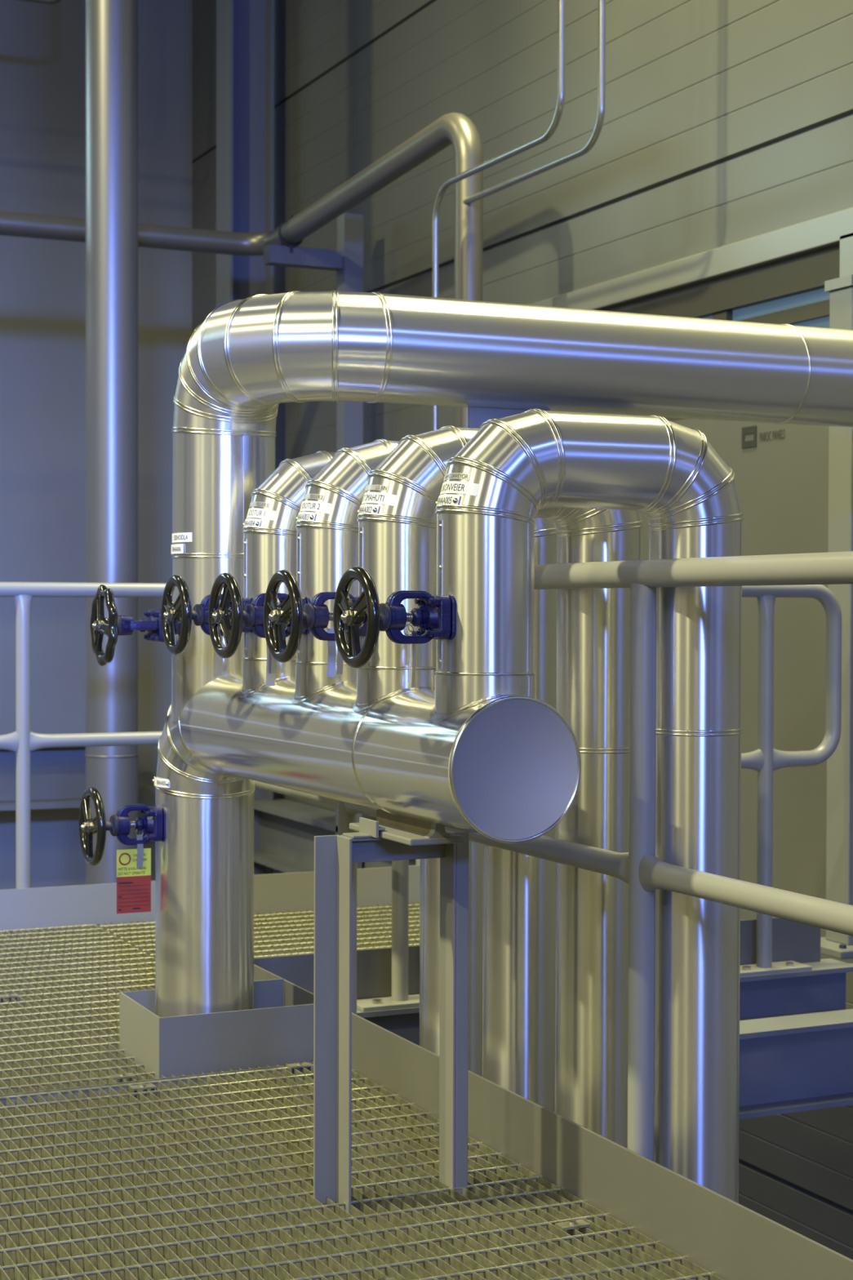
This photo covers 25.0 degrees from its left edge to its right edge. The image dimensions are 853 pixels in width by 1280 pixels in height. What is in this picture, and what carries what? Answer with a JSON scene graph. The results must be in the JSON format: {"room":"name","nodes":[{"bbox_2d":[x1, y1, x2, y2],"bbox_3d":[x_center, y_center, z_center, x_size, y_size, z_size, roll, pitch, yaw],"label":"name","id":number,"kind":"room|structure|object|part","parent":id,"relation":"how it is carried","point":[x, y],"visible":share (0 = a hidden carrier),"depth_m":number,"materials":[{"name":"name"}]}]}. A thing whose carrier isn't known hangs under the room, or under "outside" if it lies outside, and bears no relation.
{"room":"power station hall","nodes":[
{"label":"power station hall","id":0,"kind":"room"},
{"bbox_2d":[18,0,60,4],"bbox_3d":[-4.072,-5.282,9.486,4.660,3.685,0.040,0,1,-25],"label":"conduit pipe","id":1,"kind":"object","parent":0,"point":[44,2],"visible":1,"depth_m":10.44,"materials":[{"name":"silver metal"}]},
{"bbox_2d":[0,746,85,810],"bbox_3d":[-4.245,0.799,10.559,5.200,0.400,0.300,0,1,-25],"label":"steel beam","id":2,"kind":"structure","parent":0,"point":[57,775],"depth_m":11.49,"materials":[{"name":"blue metal"}]},
{"bbox_2d":[0,0,192,1279],"bbox_3d":[-8.730,-1.631,9.092,15.850,13.000,0.200,0,1,-25],"label":"wall","id":3,"kind":"structure","parent":0,"point":[42,46],"depth_m":12.00,"materials":[{"name":"metal"}]},
{"bbox_2d":[0,901,723,1279],"bbox_3d":[-0.518,1.000,3.317,5.050,0.030,6.020,0,1,-25],"label":"floor","id":4,"kind":"structure","parent":0,"point":[204,1177],"depth_m":3.57,"materials":[{"name":"grey metal"}]},
{"bbox_2d":[0,993,18,1003],"bbox_3d":[-1.119,0.957,5.152,0.052,0.023,0.028,0,1,-25],"label":"clip","id":5,"kind":"object","parent":4,"relation":"on","point":[6,995],"visible":0.95,"depth_m":5.15,"materials":[{"name":"silver metal"}]},
{"bbox_2d":[109,1072,135,1079],"bbox_3d":[-0.674,0.972,4.272,0.052,0.023,0.028,0,1,-25],"label":"clip","id":6,"kind":"object","parent":4,"relation":"on","point":[122,1075],"visible":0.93,"depth_m":4.27,"materials":[{"name":"silver metal"}]},
{"bbox_2d":[128,1083,155,1096],"bbox_3d":[-0.615,0.974,4.176,0.052,0.023,0.028,0,1,-25],"label":"clip","id":7,"kind":"object","parent":4,"relation":"on","point":[141,1086],"visible":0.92,"depth_m":4.17,"materials":[{"name":"silver metal"}]},
{"bbox_2d":[0,582,419,933],"bbox_3d":[-1.826,0.386,6.065,5.000,1.144,0.054,0,1,-25],"label":"guard railing","id":8,"kind":"object","parent":4,"relation":"attached to","point":[22,907],"visible":0.48,"depth_m":6.34,"materials":[{"name":"grey metal"}]},
{"bbox_3d":[-1.968,0.335,6.001,1.402,0.078,0.045,0,1,-25],"label":"rail","id":9,"kind":"part","parent":8,"relation":"part of","materials":[{"name":"grey metal"}]},
{"bbox_3d":[-1.319,0.393,6.303,0.066,1.085,0.047,0,1,4],"label":"post","id":10,"kind":"part","parent":8,"relation":"part of","materials":[{"name":"grey metal"}]},
{"bbox_3d":[-1.826,-0.162,6.058,5.000,0.049,0.049,0,1,-25],"label":"rail","id":11,"kind":"part","parent":8,"relation":"part of","materials":[{"name":"grey metal"}]},
{"bbox_3d":[-0.666,0.329,6.606,1.412,0.078,0.045,0,1,-25],"label":"rail","id":12,"kind":"part","parent":8,"relation":"part of","materials":[{"name":"grey metal"}]},
{"bbox_3d":[-0.014,0.387,6.911,0.047,1.085,0.066,1,1,36],"label":"post","id":13,"kind":"part","parent":8,"relation":"part of","materials":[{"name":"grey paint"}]},
{"bbox_2d":[119,978,313,1078],"bbox_3d":[-0.475,0.908,4.524,0.414,0.140,0.318,0,1,-25],"label":"box","id":14,"kind":"object","parent":4,"relation":"on","point":[269,1033],"visible":0.74,"depth_m":4.38,"materials":[{"name":"paint"}]},
{"bbox_2d":[286,1062,311,1073],"bbox_3d":[-0.289,0.972,4.378,0.052,0.023,0.028,0,1,-25],"label":"clip","id":15,"kind":"object","parent":4,"relation":"attached to","point":[298,1064],"visible":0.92,"depth_m":4.37,"materials":[{"name":"silver metal"}]},
{"bbox_2d":[377,1276,396,1279],"bbox_3d":[-0.069,0.995,2.963,0.052,0.023,0.028,0,1,-25],"label":"clip","id":16,"kind":"object","parent":4,"relation":"on","point":[393,1277],"visible":1,"depth_m":2.98,"materials":[{"name":"silver metal"}]},
{"bbox_2d":[313,829,468,1213],"bbox_3d":[-0.060,0.682,3.434,0.279,0.675,0.066,0,1,-27],"label":"support frame","id":17,"kind":"object","parent":4,"relation":"on","point":[334,855],"visible":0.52,"depth_m":3.41,"materials":[{"name":"paint"}]},
{"bbox_3d":[-0.165,0.683,3.381,0.047,0.675,0.064,0,1,-25],"label":"leg","id":18,"kind":"part","parent":17,"relation":"part of","materials":[{"name":"paint"}]},
{"bbox_2d":[151,672,581,1017],"bbox_3d":[-0.213,0.976,3.844,0.237,1.803,1.684,0,1,-25],"label":"pipe","id":19,"kind":"object","parent":17,"relation":"on","point":[507,769],"visible":0.73,"depth_m":3.72,"materials":[{"name":"silver metal"}]},
{"bbox_2d":[78,786,165,867],"bbox_3d":[-0.679,0.428,4.417,0.229,0.189,0.179,0,1,-25],"label":"valve","id":20,"kind":"object","parent":19,"relation":"attached to","point":[153,824],"depth_m":4.40,"materials":[{"name":"blue metal"}]},
{"bbox_3d":[-0.700,0.423,4.407,0.135,0.017,0.017,0,1,-25],"label":"stem","id":21,"kind":"part","parent":20,"relation":"part of","materials":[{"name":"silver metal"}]},
{"bbox_2d":[116,831,151,913],"bbox_3d":[-0.671,0.533,4.424,0.081,0.187,0.006,0,1,-25],"label":"card","id":22,"kind":"object","parent":20,"relation":"hanging from","point":[133,883],"visible":1,"depth_m":4.42,"materials":[{"name":"yellow"}]},
{"bbox_3d":[-0.658,0.477,4.420,0.019,0.091,0.001,0,1,-25],"label":"tag strip","id":23,"kind":"part","parent":20,"relation":"part of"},
{"bbox_3d":[-0.613,0.327,4.433,0.010,0.020,0.088,0,1,-31],"label":"tag plate","id":24,"kind":"part","parent":19,"relation":"part of","materials":[{"name":"white"}]},
{"bbox_2d":[239,450,483,1076],"bbox_3d":[-0.125,1.087,4.131,0.583,2.973,0.190,0,1,-25],"label":"loop","id":25,"kind":"object","parent":19,"relation":"attached to","point":[269,532],"visible":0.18,"depth_m":4.00,"materials":[{"name":"silver metal"}]},
{"bbox_2d":[160,574,253,675],"bbox_3d":[-0.432,-0.029,3.965,0.225,0.208,0.163,0,1,-25],"label":"valve","id":26,"kind":"object","parent":25,"relation":"attached to","point":[172,613],"depth_m":3.93,"materials":[{"name":"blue metal"}]},
{"bbox_3d":[-0.428,0.015,3.967,0.020,0.119,0.001,0,1,-25],"label":"tag strip","id":27,"kind":"part","parent":26,"relation":"part of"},
{"bbox_3d":[-0.365,-0.240,3.990,0.019,0.024,0.086,0,1,-25],"label":"tag plate","id":28,"kind":"part","parent":25,"relation":"part of","materials":[{"name":"white"}]},
{"bbox_2d":[291,439,556,1112],"bbox_3d":[0.005,1.092,3.852,0.583,2.973,0.190,0,1,-25],"label":"loop","id":29,"kind":"object","parent":19,"relation":"attached to","point":[519,923],"visible":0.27,"depth_m":3.85,"materials":[{"name":"silver metal"}]},
{"bbox_2d":[208,572,311,685],"bbox_3d":[-0.302,-0.020,3.686,0.225,0.216,0.163,0,1,-25],"label":"valve","id":30,"kind":"object","parent":29,"relation":"attached to","point":[221,614],"depth_m":3.65,"materials":[{"name":"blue metal"}]},
{"bbox_3d":[-0.298,0.024,3.687,0.020,0.128,0.001,0,1,-25],"label":"tag strip","id":31,"kind":"part","parent":30,"relation":"part of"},
{"bbox_3d":[-0.293,0.012,3.683,0.018,0.104,0.004,0,1,-33],"label":"tag strip","id":32,"kind":"part","parent":30,"relation":"part of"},
{"bbox_3d":[-0.237,-0.235,3.712,0.018,0.023,0.086,0,1,-25],"label":"tag plate","id":33,"kind":"part","parent":29,"relation":"part of","materials":[{"name":"white"}]},
{"bbox_2d":[352,425,644,1148],"bbox_3d":[0.134,1.097,3.574,0.583,2.973,0.190,0,1,-25],"label":"loop","id":34,"kind":"object","parent":19,"relation":"attached to","point":[397,520],"visible":0.46,"depth_m":3.57,"materials":[{"name":"silver metal"}]},
{"bbox_2d":[262,569,367,677],"bbox_3d":[-0.173,-0.029,3.408,0.225,0.189,0.163,0,1,-25],"label":"valve","id":35,"kind":"object","parent":34,"relation":"attached to","point":[315,615],"depth_m":3.38,"materials":[{"name":"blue metal"}]},
{"bbox_3d":[-0.194,-0.042,3.398,0.131,0.016,0.016,0,1,-25],"label":"stem","id":36,"kind":"part","parent":35,"relation":"part of","materials":[{"name":"silver metal"}]},
{"bbox_3d":[-0.169,0.015,3.410,0.019,0.101,0.003,0,1,-21],"label":"tag strip","id":37,"kind":"part","parent":35,"relation":"part of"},
{"bbox_3d":[-0.154,0.013,3.412,0.018,0.096,0.003,0,1,-31],"label":"tag strip","id":38,"kind":"part","parent":35,"relation":"part of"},
{"bbox_3d":[-0.108,-0.230,3.435,0.018,0.023,0.086,0,1,-25],"label":"tag plate","id":39,"kind":"part","parent":34,"relation":"part of","materials":[{"name":"white"}]},
{"bbox_2d":[171,289,852,722],"bbox_3d":[0.651,-0.283,4.674,2.515,0.929,0.600,0,1,-25],"label":"riser pipe","id":40,"kind":"object","parent":19,"relation":"attached to","point":[252,355],"visible":0.94,"depth_m":4.24,"materials":[{"name":"silver metal"}]},
{"bbox_2d":[89,584,182,666],"bbox_3d":[-0.628,-0.033,4.287,0.238,0.180,0.178,0,1,-25],"label":"valve","id":41,"kind":"object","parent":40,"relation":"attached to","point":[116,625],"visible":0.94,"depth_m":4.24,"materials":[{"name":"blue metal"}]},
{"bbox_3d":[-0.562,-0.203,4.313,0.010,0.021,0.088,0,1,-25],"label":"tag plate","id":42,"kind":"part","parent":40,"relation":"part of","materials":[{"name":"white plastic"}]},
{"bbox_2d":[467,406,527,428],"bbox_3d":[0.291,-0.455,4.301,0.440,0.170,0.120,0,1,-25],"label":"support","id":43,"kind":"object","parent":40,"relation":"attached to","point":[477,416],"visible":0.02,"depth_m":4.22,"materials":[{"name":"grey paint"}]},
{"bbox_2d":[430,408,744,1203],"bbox_3d":[0.273,1.102,3.275,0.583,2.973,0.190,0,1,-25],"label":"loop","id":44,"kind":"object","parent":19,"relation":"attached to","point":[494,489],"visible":0.91,"depth_m":3.26,"materials":[{"name":"silver metal"}]},
{"bbox_2d":[333,565,456,688],"bbox_3d":[-0.034,-0.021,3.109,0.225,0.195,0.163,0,1,-25],"label":"valve","id":45,"kind":"object","parent":44,"relation":"attached to","point":[436,616],"depth_m":3.09,"materials":[{"name":"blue metal"}]},
{"bbox_3d":[-0.055,-0.037,3.099,0.131,0.016,0.016,0,1,-25],"label":"stem","id":46,"kind":"part","parent":45,"relation":"part of","materials":[{"name":"silver metal"}]},
{"bbox_3d":[-0.029,0.021,3.119,0.009,0.093,0.017,1,1,42],"label":"tag strip","id":47,"kind":"part","parent":45,"relation":"part of","materials":[{"name":"silver metal"}]},
{"bbox_3d":[-0.021,0.023,3.115,0.009,0.107,0.018,1,1,43],"label":"tag strip","id":48,"kind":"part","parent":45,"relation":"part of","materials":[{"name":"silver metal"}]},
{"bbox_3d":[0.030,-0.225,3.138,0.018,0.024,0.086,0,1,-23],"label":"tag plate","id":49,"kind":"part","parent":44,"relation":"part of","materials":[{"name":"white"}]},
{"bbox_2d":[342,809,463,845],"bbox_3d":[-0.059,0.323,3.387,0.147,0.046,0.270,0,1,-25],"label":"shoe","id":50,"kind":"object","parent":17,"relation":"on","point":[398,828],"visible":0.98,"depth_m":3.36,"materials":[{"name":"paint"}]},
{"bbox_3d":[0.050,0.682,3.494,0.031,0.675,0.058,0,1,-25],"label":"leg","id":51,"kind":"part","parent":17,"relation":"part of","materials":[{"name":"paint"}]},
{"bbox_2d":[253,551,852,1279],"bbox_3d":[0.374,0.456,3.284,0.079,1.184,3.825,0,1,-25],"label":"guard railing","id":52,"kind":"object","parent":4,"relation":"attached to","point":[720,1235],"visible":0.61,"depth_m":3.26,"materials":[{"name":"grey metal"}]},
{"bbox_3d":[-0.309,0.367,4.732,0.043,0.075,0.570,0,1,-25],"label":"rail","id":53,"kind":"part","parent":52,"relation":"part of","materials":[{"name":"grey metal"}]},
{"bbox_3d":[-0.183,0.455,4.463,0.063,1.147,0.045,1,1,36],"label":"post","id":54,"kind":"part","parent":52,"relation":"part of","materials":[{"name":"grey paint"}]},
{"bbox_3d":[0.092,0.382,3.871,0.043,0.075,1.276,0,1,-25],"label":"rail","id":55,"kind":"part","parent":52,"relation":"part of","materials":[{"name":"grey metal"}]},
{"bbox_3d":[0.366,0.475,3.281,0.045,1.147,0.063,0,1,4],"label":"post","id":56,"kind":"part","parent":52,"relation":"part of","materials":[{"name":"grey metal"}]},
{"bbox_3d":[0.374,-0.112,3.260,0.047,0.047,3.800,0,1,-25],"label":"rail","id":57,"kind":"part","parent":52,"relation":"part of","materials":[{"name":"grey metal"}]},
{"bbox_3d":[0.643,0.403,2.685,0.043,0.075,1.286,0,1,-25],"label":"rail","id":58,"kind":"part","parent":52,"relation":"part of","materials":[{"name":"grey metal"}]},
{"bbox_2d":[555,1219,590,1231],"bbox_3d":[0.246,0.991,3.249,0.052,0.023,0.028,0,1,-25],"label":"clip","id":59,"kind":"object","parent":4,"relation":"attached to","point":[571,1224],"visible":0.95,"depth_m":3.24,"materials":[{"name":"silver metal"}]},
{"bbox_2d":[191,0,852,1259],"bbox_3d":[3.149,-1.491,2.487,0.120,13.000,21.900,0,1,-25],"label":"wall","id":60,"kind":"structure","parent":0,"point":[726,122],"depth_m":7.42,"materials":[{"name":"metal"}]},
{"bbox_2d":[253,795,415,872],"bbox_3d":[-0.466,1.071,9.839,0.245,0.320,5.400,0,1,-25],"label":"steel beam","id":61,"kind":"structure","parent":60,"relation":"attached to","point":[288,828],"depth_m":10.33,"materials":[{"name":"grey metal"}]},
{"bbox_2d":[530,207,852,310],"bbox_3d":[1.569,-1.321,5.726,0.055,0.097,5.700,0,1,-25],"label":"ledge","id":62,"kind":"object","parent":60,"relation":"attached to","point":[824,232],"depth_m":6.83,"materials":[{"name":"grey paint"}]},
{"bbox_2d":[664,288,830,421],"bbox_3d":[1.513,-0.981,5.929,0.037,0.380,3.195,0,1,-25],"label":"window","id":63,"kind":"structure","parent":60,"relation":"in","point":[811,308],"depth_m":6.52,"materials":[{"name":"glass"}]},
{"bbox_2d":[742,425,784,448],"bbox_3d":[1.157,-0.705,6.630,0.002,0.073,0.252,0,1,-25],"label":"print","id":64,"kind":"object","parent":60,"relation":"attached to","point":[751,429],"visible":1,"depth_m":6.69,"materials":[{"name":"grey"}]},
{"bbox_3d":[2.053,1.122,4.206,0.140,0.262,3.460,0,1,-25],"label":"steel beam","id":65,"kind":"structure","parent":0,"visible":0},
{"bbox_2d":[356,958,852,1045],"bbox_3d":[0.416,1.097,5.374,1.843,0.260,0.140,0,1,-25],"label":"steel beam","id":66,"kind":"structure","parent":65,"relation":"attached to","point":[822,988],"depth_m":5.65,"materials":[{"name":"metal"}]},
{"bbox_2d":[253,584,841,1012],"bbox_3d":[0.395,0.400,5.343,1.836,1.135,0.112,0,1,-25],"label":"guard railing","id":67,"kind":"object","parent":66,"relation":"on","point":[388,978],"visible":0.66,"depth_m":5.60,"materials":[{"name":"grey metal"}]},
{"bbox_3d":[-0.069,0.964,5.130,0.260,0.012,0.100,0,1,-25],"label":"foot plate","id":68,"kind":"part","parent":67,"relation":"part of","materials":[{"name":"grey paint"}]},
{"bbox_3d":[-0.069,0.415,5.126,0.063,1.086,0.045,0,1,4],"label":"post","id":69,"kind":"part","parent":67,"relation":"part of","materials":[{"name":"grey metal"}]},
{"bbox_3d":[0.460,0.352,5.371,1.139,0.075,0.043,0,1,-25],"label":"rail","id":70,"kind":"part","parent":67,"relation":"part of","materials":[{"name":"grey metal"}]},
{"bbox_3d":[0.988,0.410,5.618,0.063,1.086,0.045,0,1,4],"label":"post","id":71,"kind":"part","parent":67,"relation":"part of","materials":[{"name":"grey metal"}]},
{"bbox_3d":[0.989,0.959,5.622,0.260,0.012,0.100,0,1,-25],"label":"foot plate","id":72,"kind":"part","parent":67,"relation":"part of","materials":[{"name":"grey paint"}]},
{"bbox_3d":[1.046,0.350,5.644,0.106,0.079,0.045,0,1,-25],"label":"rail","id":73,"kind":"part","parent":67,"relation":"part of","materials":[{"name":"grey metal"}]},
{"bbox_3d":[0.408,0.104,5.343,1.810,0.543,0.046,0,1,-25],"label":"rail","id":74,"kind":"part","parent":67,"relation":"part of","materials":[{"name":"grey metal"}]},
{"bbox_2d":[820,232,852,959],"bbox_3d":[1.305,-0.145,5.943,0.220,2.212,0.240,0,1,-25],"label":"steel column","id":75,"kind":"structure","parent":66,"relation":"on","point":[839,838],"depth_m":5.93,"materials":[{"name":"grey metal"}]},
{"bbox_3d":[1.302,0.948,5.961,0.220,0.024,0.240,0,1,-25],"label":"plate","id":76,"kind":"part","parent":75,"relation":"part of","materials":[{"name":"grey paint"}]},
{"bbox_3d":[1.329,-1.167,5.956,0.138,0.170,0.135,0,1,-25],"label":"cap plate","id":77,"kind":"part","parent":75,"relation":"part of","materials":[{"name":"grey paint"}]},
{"bbox_2d":[739,1008,852,1119],"bbox_3d":[0.689,1.148,5.083,2.033,0.225,0.140,0,1,-25],"label":"steel beam","id":78,"kind":"structure","parent":65,"relation":"attached to","point":[802,1062],"depth_m":5.21,"materials":[{"name":"blue metal"}]},
{"bbox_3d":[-4.099,5.092,-0.798,15.850,0.100,21.850,0,1,-25],"label":"floor","id":79,"kind":"structure","parent":0,"visible":0},
{"bbox_2d":[84,0,138,1056],"bbox_3d":[-1.368,-1.548,8.381,0.234,12.900,0.234,0,1,-25],"label":"vertical pipe","id":80,"kind":"object","parent":79,"relation":"on","point":[111,25],"visible":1,"depth_m":8.30,"materials":[{"name":"silver metal"}]},
{"bbox_2d":[216,0,274,875],"bbox_3d":[-1.016,-1.586,10.773,0.256,12.900,0.240,0,1,-25],"label":"steel column","id":81,"kind":"structure","parent":79,"relation":"on","point":[245,28],"depth_m":10.73,"materials":[{"name":"metal"}]},
{"bbox_2d":[263,213,363,868],"bbox_3d":[-0.557,1.405,9.417,0.480,6.965,0.100,0,1,-25],"label":"steel column","id":82,"kind":"structure","parent":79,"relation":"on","point":[347,260],"depth_m":9.39,"materials":[{"name":"grey metal"}]},
{"bbox_2d":[0,112,483,427],"bbox_3d":[-3.158,-0.091,7.260,6.396,4.011,2.381,0,1,-25],"label":"pipe","id":83,"kind":"object","parent":82,"relation":"attached to","point":[457,130],"visible":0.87,"depth_m":8.34,"materials":[{"name":"grey metal"}]},
{"bbox_2d":[431,0,565,431],"bbox_3d":[0.244,-1.571,6.930,0.025,7.000,1.015,0,1,-25],"label":"conduit pipe","id":84,"kind":"object","parent":83,"relation":"attached to","point":[544,137],"visible":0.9,"depth_m":6.79,"materials":[{"name":"silver metal"}]},
{"bbox_2d":[462,0,605,204],"bbox_3d":[0.377,-3.375,6.982,0.025,3.392,1.072,0,1,-25],"label":"conduit pipe","id":85,"kind":"object","parent":83,"relation":"attached to","point":[588,146],"visible":1,"depth_m":6.57,"materials":[{"name":"silver metal"}]},
{"bbox_3d":[4.974,1.967,-1.403,0.120,6.220,13.200,0,1,-25],"label":"wall","id":86,"kind":"structure","parent":0,"visible":0},
{"bbox_2d":[604,244,839,318],"bbox_3d":[1.324,-1.222,6.385,0.104,0.117,4.100,0,1,-25],"label":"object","id":87,"kind":"structure","parent":86,"relation":"attached to","point":[809,272],"depth_m":6.70,"materials":[{"name":"grey paint"}]}
]}

